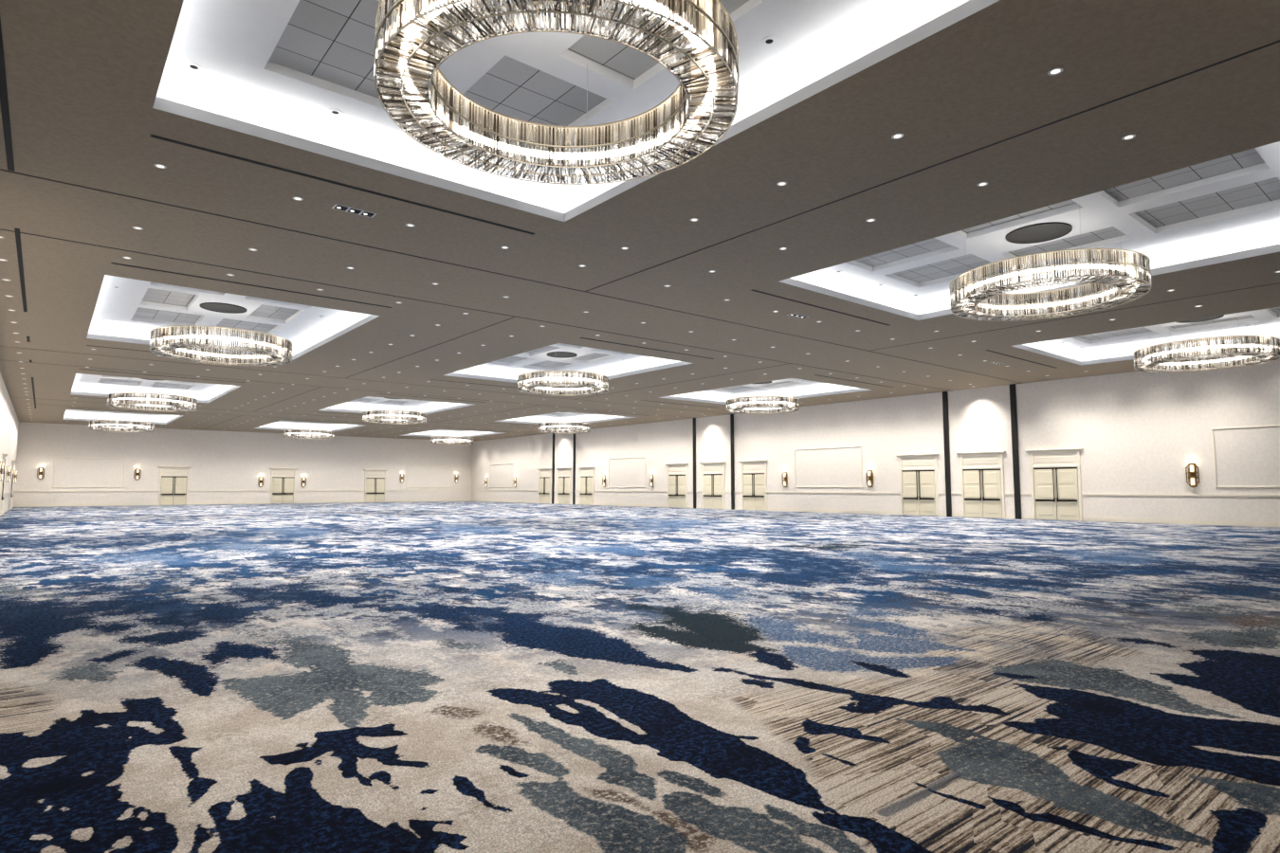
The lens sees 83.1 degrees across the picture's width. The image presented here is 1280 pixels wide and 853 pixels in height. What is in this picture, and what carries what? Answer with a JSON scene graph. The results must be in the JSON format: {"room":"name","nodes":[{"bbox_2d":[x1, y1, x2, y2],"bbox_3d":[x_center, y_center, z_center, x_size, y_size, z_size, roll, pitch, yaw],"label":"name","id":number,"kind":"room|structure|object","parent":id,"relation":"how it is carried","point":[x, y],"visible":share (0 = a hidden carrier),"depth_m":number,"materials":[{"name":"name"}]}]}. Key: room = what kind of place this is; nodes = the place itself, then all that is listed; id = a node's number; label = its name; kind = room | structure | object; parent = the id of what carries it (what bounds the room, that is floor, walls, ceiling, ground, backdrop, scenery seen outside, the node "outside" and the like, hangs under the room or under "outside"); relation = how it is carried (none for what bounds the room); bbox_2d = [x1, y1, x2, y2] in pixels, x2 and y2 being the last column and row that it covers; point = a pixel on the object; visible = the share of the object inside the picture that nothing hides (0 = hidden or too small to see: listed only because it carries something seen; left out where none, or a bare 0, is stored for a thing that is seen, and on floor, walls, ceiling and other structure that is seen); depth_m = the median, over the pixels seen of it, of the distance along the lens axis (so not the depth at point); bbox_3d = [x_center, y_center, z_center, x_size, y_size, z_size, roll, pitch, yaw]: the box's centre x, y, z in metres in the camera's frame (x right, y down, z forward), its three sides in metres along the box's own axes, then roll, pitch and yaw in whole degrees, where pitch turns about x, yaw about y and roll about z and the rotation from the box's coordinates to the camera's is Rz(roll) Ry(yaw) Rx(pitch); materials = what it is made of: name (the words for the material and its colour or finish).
{"room":"hotel ballroom","nodes":[
{"label":"hotel ballroom","id":0,"kind":"room"},
{"bbox_2d":[0,372,18,511],"bbox_3d":[-24.124,0.479,26.479,0.200,6.528,75.470,4,-6,-39],"label":"wall","id":1,"kind":"structure","parent":0,"point":[9,420],"depth_m":41.64,"materials":[{"name":"beige paint"}]},
{"bbox_2d":[0,461,4,481],"bbox_3d":[-31.453,2.209,35.571,0.187,1.000,0.442,4,-6,-39],"label":"wall sconce","id":2,"kind":"object","parent":1,"relation":"attached to","point":[2,466],"visible":1,"depth_m":35.53,"materials":[{"name":"white glass"}]},
{"bbox_2d":[0,453,8,515],"bbox_3d":[-33.693,3.079,38.197,0.150,3.300,2.440,4,-6,-39],"label":"door","id":3,"kind":"structure","parent":1,"relation":"in","point":[5,455],"depth_m":37.93,"materials":[{"name":"beige paint"}]},
{"bbox_2d":[5,465,11,482],"bbox_3d":[-37.175,2.789,42.493,0.187,1.000,0.442,4,-6,-39],"label":"wall sconce","id":4,"kind":"object","parent":1,"relation":"attached to","point":[9,469],"visible":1,"depth_m":42.41,"materials":[{"name":"white glass"}]},
{"bbox_2d":[8,459,15,510],"bbox_3d":[-42.276,3.950,48.581,0.150,3.300,2.440,4,-6,-39],"label":"door","id":5,"kind":"structure","parent":1,"relation":"in","point":[12,461],"depth_m":47.81,"materials":[{"name":"beige paint"}]},
{"bbox_2d":[62,409,183,424],"bbox_3d":[-37.519,-1.026,52.255,7.330,0.780,10.280,4,-6,-39],"label":"ceiling","id":6,"kind":"structure","parent":0,"point":[69,414],"depth_m":55.90,"materials":[{"name":"white paint"}]},
{"bbox_2d":[88,411,154,432],"bbox_3d":[-37.441,-0.510,52.211,3.858,1.553,3.858,-5,-7,45],"label":"ring chandelier","id":7,"kind":"object","parent":6,"relation":"hanging from","point":[94,425],"visible":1,"depth_m":51.13,"materials":[{"name":"clear glass"}]},
{"bbox_2d":[70,373,241,402],"bbox_3d":[-25.337,-2.262,37.518,7.330,0.780,10.280,4,-6,-39],"label":"ceiling","id":8,"kind":"structure","parent":0,"point":[93,385],"depth_m":40.34,"materials":[{"name":"white paint"}]},
{"bbox_2d":[107,382,197,411],"bbox_3d":[-25.259,-1.746,37.474,3.858,1.553,3.858,-5,-7,45],"label":"ring chandelier","id":9,"kind":"object","parent":8,"relation":"hanging from","point":[119,400],"visible":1,"depth_m":36.38,"materials":[{"name":"clear glass"}]},
{"bbox_2d":[86,274,379,360],"bbox_3d":[-13.154,-3.498,22.781,7.330,0.780,10.280,4,-6,-39],"label":"ceiling","id":10,"kind":"structure","parent":0,"point":[131,311],"depth_m":24.06,"materials":[{"name":"white paint"}]},
{"bbox_2d":[149,301,292,366],"bbox_3d":[-13.076,-2.982,22.738,3.858,1.553,3.858,3,-6,-34],"label":"ring chandelier","id":11,"kind":"object","parent":10,"relation":"hanging from","point":[166,341],"visible":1,"depth_m":21.73,"materials":[{"name":"clear glass"}]},
{"bbox_2d":[199,302,247,313],"bbox_3d":[-13.154,-3.741,22.802,1.300,0.030,1.300,4,-6,-39],"label":"ceiling vent","id":12,"kind":"object","parent":10,"relation":"in","point":[219,307],"visible":1,"depth_m":22.71,"materials":[{"name":"black metal"}]},
{"bbox_2d":[13,421,472,507],"bbox_3d":[-33.302,3.923,67.534,38.022,6.528,0.200,4,-6,-39],"label":"wall","id":13,"kind":"structure","parent":0,"point":[218,460],"depth_m":64.05,"materials":[{"name":"beige paint"}]},
{"bbox_2d":[36,467,44,479],"bbox_3d":[-46.688,3.641,56.238,0.442,1.000,0.187,4,-6,-39],"label":"wall sconce","id":14,"kind":"object","parent":13,"relation":"attached to","point":[41,469],"visible":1,"depth_m":56.22,"materials":[{"name":"gold metal"}]},
{"bbox_2d":[52,457,125,487],"bbox_3d":[-44.401,3.722,58.220,4.570,2.370,0.035,4,-6,-39],"label":"wall panel","id":15,"kind":"structure","parent":13,"relation":"attached to","point":[54,457],"depth_m":58.11,"materials":[{"name":"beige paint"}]},
{"bbox_2d":[133,468,141,480],"bbox_3d":[-41.894,3.971,60.172,0.442,1.000,0.187,4,-6,-39],"label":"wall sconce","id":16,"kind":"object","parent":13,"relation":"attached to","point":[137,470],"visible":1,"depth_m":60.15,"materials":[{"name":"white glass"}]},
{"bbox_2d":[157,466,191,505],"bbox_3d":[-39.884,5.056,61.768,2.440,3.300,0.150,4,-6,-39],"label":"door","id":17,"kind":"structure","parent":13,"relation":"in","point":[173,481],"depth_m":61.77,"materials":[{"name":"beige paint"}]},
{"bbox_2d":[13,499,471,507],"bbox_3d":[-33.230,7.068,67.182,37.962,0.199,0.022,4,-6,-39],"label":"baseboard","id":18,"kind":"structure","parent":13,"relation":"attached to","point":[401,501],"depth_m":64.06,"materials":[{"name":"beige wood"}]},
{"bbox_2d":[14,490,471,492],"bbox_3d":[-33.226,5.991,67.268,37.962,0.119,0.035,4,-6,-39],"label":"molding","id":19,"kind":"structure","parent":13,"relation":"attached to","point":[137,490],"depth_m":64.31,"materials":[{"name":"beige wood"}]},
{"bbox_2d":[269,467,297,503],"bbox_3d":[-33.239,5.514,67.223,2.440,3.300,0.150,4,-6,-39],"label":"door","id":20,"kind":"structure","parent":13,"relation":"in","point":[283,481],"depth_m":67.23,"materials":[{"name":"beige paint"}]},
{"bbox_2d":[300,476,306,487],"bbox_3d":[-31.860,5.240,68.361,0.442,1.000,0.187,4,-6,-39],"label":"wall sconce","id":21,"kind":"object","parent":13,"relation":"attached to","point":[302,478],"visible":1,"depth_m":68.34,"materials":[{"name":"gold metal"}]},
{"bbox_2d":[363,469,387,502],"bbox_3d":[-26.624,5.970,72.653,2.440,3.300,0.150,4,-6,-39],"label":"door","id":22,"kind":"structure","parent":13,"relation":"in","point":[374,483],"depth_m":72.65,"materials":[{"name":"beige paint"}]},
{"bbox_2d":[405,464,452,487],"bbox_3d":[-22.261,5.247,76.395,5.000,2.370,0.035,4,-6,-39],"label":"wall panel","id":23,"kind":"structure","parent":13,"relation":"attached to","point":[407,465],"depth_m":76.07,"materials":[{"name":"beige paint"}]},
{"bbox_2d":[255,420,364,431],"bbox_3d":[-27.701,-0.349,60.314,7.330,0.780,10.280,4,-6,-39],"label":"ceiling","id":24,"kind":"structure","parent":0,"point":[281,425],"depth_m":64.24,"materials":[{"name":"white paint"}]},
{"bbox_2d":[283,422,333,438],"bbox_3d":[-27.623,0.166,60.270,3.858,1.553,3.858,-2,-5,26],"label":"ring chandelier","id":25,"kind":"object","parent":24,"relation":"hanging from","point":[287,433],"visible":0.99,"depth_m":58.92,"materials":[{"name":"clear glass"}]},
{"bbox_2d":[318,396,473,415],"bbox_3d":[-15.519,-1.586,45.577,7.330,0.780,10.280,4,-6,-39],"label":"ceiling","id":26,"kind":"structure","parent":0,"point":[360,405],"depth_m":48.84,"materials":[{"name":"white paint"}]},
{"bbox_2d":[362,405,426,424],"bbox_3d":[-15.441,-1.070,45.533,3.858,1.553,3.858,1,-5,-15],"label":"ring chandelier","id":27,"kind":"object","parent":26,"relation":"hanging from","point":[392,417],"visible":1,"depth_m":44.28,"materials":[{"name":"clear glass"}]},
{"bbox_2d":[402,429,503,437],"bbox_3d":[-17.879,0.327,68.376,7.330,0.780,10.280,4,-6,-39],"label":"ceiling","id":28,"kind":"structure","parent":0,"point":[438,432],"depth_m":72.59,"materials":[{"name":"white paint"}]},
{"bbox_2d":[430,436,473,444],"bbox_3d":[-17.801,0.843,68.333,3.858,1.553,3.858,3,-6,-34],"label":"ring chandelier","id":29,"kind":"object","parent":28,"relation":"hanging from","point":[452,440],"visible":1,"depth_m":67.12,"materials":[{"name":"clear glass"}]},
{"bbox_2d":[493,412,637,425],"bbox_3d":[-5.697,-0.909,53.640,7.330,0.780,10.280,4,-6,-39],"label":"ceiling","id":30,"kind":"structure","parent":0,"point":[576,417],"depth_m":57.27,"materials":[{"name":"white paint"}]},
{"bbox_2d":[537,421,590,433],"bbox_3d":[-5.619,-0.394,53.596,3.858,1.553,3.858,-4,-6,37],"label":"ring chandelier","id":31,"kind":"object","parent":30,"relation":"hanging from","point":[582,428],"visible":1,"depth_m":52.22,"materials":[{"name":"clear glass"}]},
{"bbox_2d":[444,343,692,386],"bbox_3d":[-3.337,-2.822,30.840,7.330,0.780,10.280,4,-6,-39],"label":"ceiling","id":32,"kind":"structure","parent":0,"point":[609,363],"depth_m":32.86,"materials":[{"name":"white paint"}]},
{"bbox_2d":[547,351,577,358],"bbox_3d":[-3.337,-3.065,30.861,1.300,0.030,1.300,4,-6,-39],"label":"ceiling vent","id":33,"kind":"object","parent":32,"relation":"in","point":[561,355],"visible":1,"depth_m":30.86,"materials":[{"name":"black metal"}]},
{"bbox_2d":[517,367,608,396],"bbox_3d":[-3.259,-2.306,30.797,3.858,1.553,3.858,1,-5,-15],"label":"ring chandelier","id":34,"kind":"object","parent":32,"relation":"hanging from","point":[593,383],"visible":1,"depth_m":29.62,"materials":[{"name":"clear glass"}]},
{"bbox_2d":[152,0,999,221],"bbox_3d":[-0.940,-4.737,8.006,7.330,0.780,10.280,4,-6,-39],"label":"ceiling","id":35,"kind":"structure","parent":0,"point":[273,70],"depth_m":9.85,"materials":[{"name":"white paint"}]},
{"bbox_2d":[184,62,202,71],"bbox_3d":[-6.011,-4.848,9.726,0.200,0.010,0.200,4,-6,-39],"label":"recessed light","id":36,"kind":"object","parent":35,"relation":"in","point":[192,66],"visible":1,"depth_m":9.72,"materials":[{"name":"white paint"}]},
{"bbox_2d":[328,109,342,115],"bbox_3d":[-4.604,-4.749,10.907,0.200,0.010,0.200,4,-6,-39],"label":"recessed light","id":37,"kind":"object","parent":35,"relation":"in","point":[335,112],"visible":1,"depth_m":10.90,"materials":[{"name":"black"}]},
{"bbox_2d":[373,0,738,184],"bbox_3d":[-0.862,-4.222,7.962,3.858,1.553,3.858,-2,-5,26],"label":"ring chandelier","id":38,"kind":"object","parent":35,"relation":"hanging from","point":[412,37],"visible":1,"depth_m":7.61,"materials":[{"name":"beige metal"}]},
{"bbox_2d":[519,0,605,18],"bbox_3d":[-0.940,-4.981,8.027,1.300,0.030,1.300,4,-6,-39],"label":"ceiling vent","id":39,"kind":"object","parent":35,"relation":"in","point":[570,7],"visible":0.16,"depth_m":8.49,"materials":[{"name":"black metal"}]},
{"bbox_2d":[761,36,777,46],"bbox_3d":[1.642,-4.895,9.166,0.200,0.010,0.200,4,-6,-39],"label":"recessed light","id":40,"kind":"object","parent":35,"relation":"in","point":[768,41],"visible":1,"depth_m":9.16,"materials":[{"name":"black"}]},
{"bbox_2d":[0,501,1279,852],"bbox_3d":[-9.373,4.747,38.314,38.022,0.001,75.070,4,-6,-39],"label":"floor","id":41,"kind":"structure","parent":0,"point":[407,677],"depth_m":5.62,"materials":[{"name":"carpet"}]},
{"bbox_2d":[0,0,1279,441],"bbox_3d":[-9.373,-1.758,38.860,38.421,0.001,75.470,4,-6,-39],"label":"ceiling","id":42,"kind":"structure","parent":0,"point":[83,77],"depth_m":13.97,"materials":[{"name":"beige paint"}]},
{"bbox_2d":[0,17,36,408],"bbox_3d":[-18.964,-3.150,22.325,0.080,0.030,61.650,4,-6,-39],"label":"ceiling vent","id":43,"kind":"structure","parent":42,"relation":"attached to","point":[4,101],"depth_m":10.43,"materials":[{"name":"black metal"}]},
{"bbox_2d":[153,164,166,168],"bbox_3d":[-7.490,-4.067,11.273,0.170,0.008,0.170,4,-6,-39],"label":"recessed light","id":44,"kind":"object","parent":42,"relation":"in","point":[160,166],"visible":1,"depth_m":11.27,"materials":[{"name":"white"}]},
{"bbox_2d":[78,368,243,383],"bbox_3d":[-21.397,-2.271,32.688,6.340,0.008,0.080,4,-6,-39],"label":"ceiling vent","id":45,"kind":"object","parent":42,"relation":"in","point":[79,369],"visible":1,"depth_m":32.50,"materials":[{"name":"black metal"}]},
{"bbox_2d":[86,345,251,362],"bbox_3d":[-17.137,-2.703,27.535,6.340,0.008,0.080,4,-6,-39],"label":"ceiling vent","id":46,"kind":"object","parent":42,"relation":"in","point":[86,345],"visible":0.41,"depth_m":26.24,"materials":[{"name":"black metal"}]},
{"bbox_2d":[111,262,392,308],"bbox_3d":[-9.380,-3.490,18.151,6.340,0.008,0.080,4,-6,-39],"label":"ceiling vent","id":47,"kind":"object","parent":42,"relation":"in","point":[112,263],"visible":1,"depth_m":17.80,"materials":[{"name":"black metal"}]},
{"bbox_2d":[21,402,532,432],"bbox_3d":[-22.640,-0.419,54.909,38.022,0.026,0.050,4,-6,-39],"label":"ceiling track","id":48,"kind":"structure","parent":42,"relation":"attached to","point":[22,403],"depth_m":51.30,"materials":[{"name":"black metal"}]},
{"bbox_2d":[16,397,574,431],"bbox_3d":[-20.478,-0.638,52.294,38.022,0.026,0.050,4,-6,-39],"label":"ceiling track","id":49,"kind":"structure","parent":42,"relation":"attached to","point":[16,397],"depth_m":48.71,"materials":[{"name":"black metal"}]},
{"bbox_2d":[149,133,535,235],"bbox_3d":[-4.535,-3.982,12.291,6.340,0.008,0.080,4,-6,-39],"label":"ceiling vent","id":50,"kind":"object","parent":42,"relation":"in","point":[151,136],"visible":1,"depth_m":11.80,"materials":[{"name":"black metal"}]},
{"bbox_2d":[7,360,689,418],"bbox_3d":[-10.655,-1.635,40.410,38.022,0.026,0.050,4,-6,-39],"label":"ceiling track","id":51,"kind":"structure","parent":42,"relation":"attached to","point":[8,360],"depth_m":35.89,"materials":[{"name":"black metal"}]},
{"bbox_2d":[331,203,377,218],"bbox_3d":[-5.181,-3.909,13.103,0.720,0.016,0.260,4,-6,-39],"label":"recessed light","id":52,"kind":"object","parent":42,"relation":"in","point":[337,206],"visible":1,"depth_m":13.08,"materials":[{"name":"black metal"}]},
{"bbox_2d":[0,346,729,414],"bbox_3d":[-8.302,-1.873,37.565,38.022,0.026,0.050,4,-6,-39],"label":"ceiling track","id":53,"kind":"structure","parent":42,"relation":"attached to","point":[1,346],"depth_m":32.23,"materials":[{"name":"black metal"}]},
{"bbox_2d":[0,228,949,390],"bbox_3d":[1.617,-2.880,25.566,38.022,0.026,0.050,4,-6,-39],"label":"ceiling track","id":54,"kind":"structure","parent":42,"relation":"attached to","point":[0,228],"depth_m":18.57,"materials":[{"name":"black metal"}]},
{"bbox_2d":[0,168,1023,383],"bbox_3d":[3.855,-3.107,22.859,38.022,0.026,0.050,4,-6,-39],"label":"ceiling track","id":55,"kind":"structure","parent":42,"relation":"attached to","point":[0,169],"depth_m":15.36,"materials":[{"name":"black metal"}]},
{"bbox_2d":[579,337,714,359],"bbox_3d":[0.438,-2.814,26.211,6.340,0.008,0.080,4,-6,-39],"label":"ceiling vent","id":56,"kind":"object","parent":42,"relation":"in","point":[579,338],"visible":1,"depth_m":25.97,"materials":[{"name":"black metal"}]},
{"bbox_2d":[203,39,1279,429],"bbox_3d":[-14.648,-2.128,34.531,0.040,0.026,75.070,4,-6,-39],"label":"ceiling track","id":57,"kind":"structure","parent":42,"relation":"attached to","point":[1276,42],"depth_m":11.08,"materials":[{"name":"black metal"}]},
{"bbox_2d":[776,181,786,185],"bbox_3d":[2.345,-4.013,11.922,0.170,0.008,0.170,4,-6,-39],"label":"recessed light","id":58,"kind":"object","parent":42,"relation":"in","point":[782,183],"visible":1,"depth_m":11.91,"materials":[{"name":"white"}]},
{"bbox_2d":[786,313,809,318],"bbox_3d":[4.637,-3.233,21.162,0.720,0.016,0.260,4,-6,-39],"label":"recessed light","id":59,"kind":"object","parent":42,"relation":"in","point":[791,315],"visible":1,"depth_m":21.13,"materials":[{"name":"white metal"}]},
{"bbox_2d":[750,289,889,325],"bbox_3d":[5.282,-3.305,20.350,6.340,0.008,0.080,4,-6,-39],"label":"ceiling vent","id":60,"kind":"object","parent":42,"relation":"in","point":[753,289],"visible":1,"depth_m":20.04,"materials":[{"name":"black metal"}]},
{"bbox_2d":[361,282,1279,435],"bbox_3d":[-4.830,-1.452,42.590,0.040,0.026,75.070,4,-6,-39],"label":"ceiling track","id":61,"kind":"structure","parent":42,"relation":"attached to","point":[1278,283],"depth_m":22.93,"materials":[{"name":"black metal"}]},
{"bbox_2d":[815,374,893,387],"bbox_3d":[10.259,-2.138,34.273,6.340,0.008,0.080,4,-6,-39],"label":"ceiling vent","id":62,"kind":"object","parent":42,"relation":"in","point":[815,374],"visible":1,"depth_m":34.24,"materials":[{"name":"black metal"}]},
{"bbox_2d":[891,132,903,139],"bbox_3d":[3.680,-4.148,10.307,0.170,0.008,0.170,4,-6,-39],"label":"recessed light","id":63,"kind":"object","parent":42,"relation":"in","point":[898,136],"visible":1,"depth_m":10.30,"materials":[{"name":"white"}]},
{"bbox_2d":[985,349,1056,368],"bbox_3d":[15.104,-2.629,28.412,6.340,0.008,0.080,4,-6,-39],"label":"ceiling vent","id":64,"kind":"object","parent":42,"relation":"in","point":[985,350],"visible":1,"depth_m":28.17,"materials":[{"name":"black metal"}]},
{"bbox_2d":[1047,67,1063,75],"bbox_3d":[5.009,-4.283,8.699,0.170,0.008,0.170,4,-6,-39],"label":"recessed light","id":65,"kind":"object","parent":42,"relation":"in","point":[1056,70],"visible":1,"depth_m":8.70,"materials":[{"name":"white"}]},
{"bbox_2d":[1121,133,1135,140],"bbox_3d":[7.000,-4.146,10.334,0.170,0.008,0.170,4,-6,-39],"label":"recessed light","id":66,"kind":"object","parent":42,"relation":"in","point":[1132,136],"visible":1,"depth_m":10.33,"materials":[{"name":"white"}]},
{"bbox_2d":[658,378,871,404],"bbox_3d":[6.485,-2.146,38.903,7.330,0.780,10.280,4,-6,-39],"label":"ceiling","id":67,"kind":"structure","parent":0,"point":[789,387],"depth_m":41.60,"materials":[{"name":"white paint"}]},
{"bbox_2d":[726,396,798,414],"bbox_3d":[6.563,-1.630,38.859,3.858,1.553,3.858,2,-5,-26],"label":"ring chandelier","id":68,"kind":"object","parent":67,"relation":"hanging from","point":[739,405],"visible":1,"depth_m":37.64,"materials":[{"name":"beige metal"}]},
{"bbox_2d":[471,358,1279,523],"bbox_3d":[5.377,2.510,50.696,0.200,6.528,75.470,4,-6,-39],"label":"wall","id":69,"kind":"structure","parent":0,"point":[1138,432],"depth_m":36.17,"materials":[{"name":"beige paint"}]},
{"bbox_2d":[489,463,512,487],"bbox_3d":[-14.340,5.057,74.312,0.035,2.400,5.000,4,-6,-39],"label":"wall panel","id":70,"kind":"structure","parent":69,"relation":"attached to","point":[501,464],"depth_m":73.84,"materials":[{"name":"beige paint"}]},
{"bbox_2d":[536,468,551,503],"bbox_3d":[-8.979,5.550,67.650,0.150,3.300,2.440,4,-6,-39],"label":"door","id":71,"kind":"structure","parent":69,"relation":"in","point":[544,474],"depth_m":67.61,"materials":[{"name":"beige paint"}]},
{"bbox_2d":[551,433,554,503],"bbox_3d":[-8.003,3.850,66.650,0.090,6.526,0.260,4,-6,-39],"label":"wall strip","id":72,"kind":"structure","parent":69,"relation":"attached to","point":[553,463],"depth_m":66.57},
{"bbox_2d":[555,467,571,504],"bbox_3d":[-6.881,5.337,65.112,0.150,3.300,2.440,4,-6,-39],"label":"door","id":73,"kind":"structure","parent":69,"relation":"in","point":[563,473],"depth_m":65.09,"materials":[{"name":"beige paint"}]},
{"bbox_2d":[572,433,575,504],"bbox_3d":[-5.841,3.630,64.035,0.090,6.526,0.260,4,-6,-39],"label":"wall strip","id":74,"kind":"structure","parent":69,"relation":"attached to","point":[574,448],"depth_m":63.97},
{"bbox_2d":[577,466,595,505],"bbox_3d":[-4.656,5.111,62.420,0.150,3.300,2.440,4,-6,-39],"label":"door","id":75,"kind":"structure","parent":69,"relation":"in","point":[586,473],"depth_m":62.38,"materials":[{"name":"beige paint"}]},
{"bbox_2d":[608,457,645,487],"bbox_3d":[-1.083,3.712,58.276,0.035,2.400,4.800,4,-6,-39],"label":"wall panel","id":76,"kind":"structure","parent":69,"relation":"attached to","point":[632,457],"depth_m":58.10,"materials":[{"name":"beige paint"}]},
{"bbox_2d":[649,474,653,487],"bbox_3d":[0.861,4.182,55.748,0.187,1.000,0.442,4,-6,-39],"label":"wall sconce","id":77,"kind":"object","parent":69,"relation":"attached to","point":[651,475],"visible":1,"depth_m":55.69,"materials":[{"name":"gold metal"}]},
{"bbox_2d":[665,462,688,508],"bbox_3d":[2.720,4.363,53.498,0.150,3.300,2.440,4,-6,-39],"label":"door","id":78,"kind":"structure","parent":69,"relation":"in","point":[677,473],"depth_m":53.45,"materials":[{"name":"beige paint"}]},
{"bbox_2d":[692,418,695,508],"bbox_3d":[3.938,2.638,52.206,0.090,6.526,0.260,4,-6,-39],"label":"wall strip","id":79,"kind":"object","parent":69,"relation":"attached to","point":[693,419],"depth_m":52.15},
{"bbox_2d":[699,461,725,509],"bbox_3d":[5.091,4.122,50.630,0.150,3.300,2.440,4,-6,-39],"label":"door","id":80,"kind":"structure","parent":69,"relation":"in","point":[712,472],"depth_m":50.63,"materials":[{"name":"beige paint"}]},
{"bbox_2d":[730,414,734,510],"bbox_3d":[6.322,2.396,49.322,0.090,6.526,0.260,4,-6,-39],"label":"wall strip","id":81,"kind":"structure","parent":69,"relation":"attached to","point":[731,415],"depth_m":49.25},
{"bbox_2d":[738,459,767,511],"bbox_3d":[7.488,3.879,47.730,0.150,3.300,2.440,4,-6,-39],"label":"door","id":82,"kind":"structure","parent":69,"relation":"in","point":[754,488],"depth_m":47.69,"materials":[{"name":"beige paint"}]},
{"bbox_2d":[782,471,787,487],"bbox_3d":[9.159,3.340,45.711,0.187,1.000,0.442,4,-6,-39],"label":"wall sconce","id":83,"kind":"object","parent":69,"relation":"attached to","point":[785,475],"visible":1,"depth_m":45.68,"materials":[{"name":"gold metal"}]},
{"bbox_2d":[794,445,862,487],"bbox_3d":[11.236,2.462,43.374,0.035,2.400,4.850,4,-6,-39],"label":"wall panel","id":84,"kind":"structure","parent":69,"relation":"attached to","point":[858,446],"depth_m":43.13,"materials":[{"name":"beige paint"}]},
{"bbox_2d":[865,469,873,487],"bbox_3d":[13.043,2.946,41.011,0.187,1.000,0.442,4,-6,-39],"label":"wall sconce","id":85,"kind":"object","parent":69,"relation":"attached to","point":[870,474],"visible":1,"depth_m":40.98,"materials":[{"name":"gold metal"}]},
{"bbox_2d":[470,499,1279,527],"bbox_3d":[5.290,5.656,50.360,0.022,0.199,75.070,4,-6,-39],"label":"baseboard","id":86,"kind":"structure","parent":69,"relation":"attached to","point":[1023,517],"depth_m":34.47,"materials":[{"name":"beige wood"}]},
{"bbox_2d":[471,490,1279,497],"bbox_3d":[5.285,4.580,50.446,0.035,0.119,75.070,4,-6,-39],"label":"molding","id":87,"kind":"structure","parent":69,"relation":"attached to","point":[879,493],"depth_m":34.42,"materials":[{"name":"beige wood"}]},
{"bbox_2d":[896,453,939,516],"bbox_3d":[14.927,3.124,38.731,0.150,3.300,2.440,4,-6,-39],"label":"door","id":88,"kind":"structure","parent":69,"relation":"in","point":[919,490],"depth_m":38.70,"materials":[{"name":"beige paint"}]},
{"bbox_2d":[942,391,951,516],"bbox_3d":[15.999,1.414,37.615,0.090,6.526,0.260,4,-6,-39],"label":"wall strip","id":89,"kind":"structure","parent":69,"relation":"attached to","point":[944,393],"depth_m":37.57,"materials":[{"name":"black metal"}]},
{"bbox_2d":[955,450,1005,518],"bbox_3d":[17.089,2.905,36.116,0.150,3.300,2.440,4,-6,-39],"label":"door","id":90,"kind":"structure","parent":69,"relation":"in","point":[982,492],"depth_m":36.09,"materials":[{"name":"beige paint"}]},
{"bbox_2d":[1009,384,1021,519],"bbox_3d":[18.187,1.192,34.970,0.090,6.526,0.260,4,-6,-39],"label":"wall strip","id":91,"kind":"structure","parent":69,"relation":"attached to","point":[1013,394],"depth_m":34.92,"materials":[{"name":"black metal"}]},
{"bbox_2d":[1025,447,1083,521],"bbox_3d":[19.264,2.684,33.485,0.150,3.300,2.440,4,-6,-39],"label":"door","id":92,"kind":"structure","parent":69,"relation":"in","point":[1055,473],"depth_m":33.46,"materials":[{"name":"beige wood"}]},
{"bbox_2d":[1185,462,1199,487],"bbox_3d":[22.568,1.980,29.489,0.187,1.000,0.442,4,-6,-39],"label":"wall sconce","id":93,"kind":"object","parent":69,"relation":"attached to","point":[1192,472],"visible":1,"depth_m":29.47,"materials":[{"name":"gold metal"}]},
{"bbox_2d":[1211,424,1279,488],"bbox_3d":[24.620,1.104,27.183,0.035,2.400,4.850,4,-6,-39],"label":"wall panel","id":94,"kind":"structure","parent":69,"relation":"attached to","point":[1213,434],"depth_m":28.66,"materials":[{"name":"beige paint"}]},
{"bbox_2d":[779,141,1279,320],"bbox_3d":[8.877,-4.061,16.065,7.330,0.780,10.280,4,-6,-39],"label":"ceiling","id":95,"kind":"structure","parent":0,"point":[1225,209],"depth_m":16.23,"materials":[{"name":"white paint"}]},
{"bbox_2d":[1005,221,1072,243],"bbox_3d":[8.877,-4.304,16.086,1.300,0.030,1.300,4,-6,-39],"label":"ceiling vent","id":96,"kind":"object","parent":95,"relation":"in","point":[1040,232],"visible":1,"depth_m":16.02,"materials":[{"name":"black metal"}]},
{"bbox_2d":[949,203,1151,321],"bbox_3d":[8.956,-3.546,16.022,3.858,1.553,3.858,-2,-5,26],"label":"ring chandelier","id":97,"kind":"object","parent":95,"relation":"hanging from","point":[1127,274],"visible":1,"depth_m":15.18,"materials":[{"name":"clear glass"}]},
{"bbox_2d":[1012,307,1279,365],"bbox_3d":[18.699,-3.385,24.128,7.330,0.780,10.280,4,-6,-39],"label":"ceiling","id":98,"kind":"structure","parent":0,"point":[1120,345],"depth_m":27.33,"materials":[{"name":"white paint"}]},
{"bbox_2d":[1177,314,1224,323],"bbox_3d":[18.699,-3.628,24.148,1.300,0.030,1.300,4,-6,-39],"label":"ceiling vent","id":99,"kind":"object","parent":98,"relation":"in","point":[1216,317],"visible":0.48,"depth_m":24.38,"materials":[{"name":"black metal"}]},
{"bbox_2d":[1133,317,1279,372],"bbox_3d":[18.777,-2.869,24.084,3.858,1.553,3.858,0,-5,4],"label":"ring chandelier","id":100,"kind":"object","parent":98,"relation":"hanging from","point":[1251,346],"visible":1,"depth_m":23.17,"materials":[{"name":"clear glass"}]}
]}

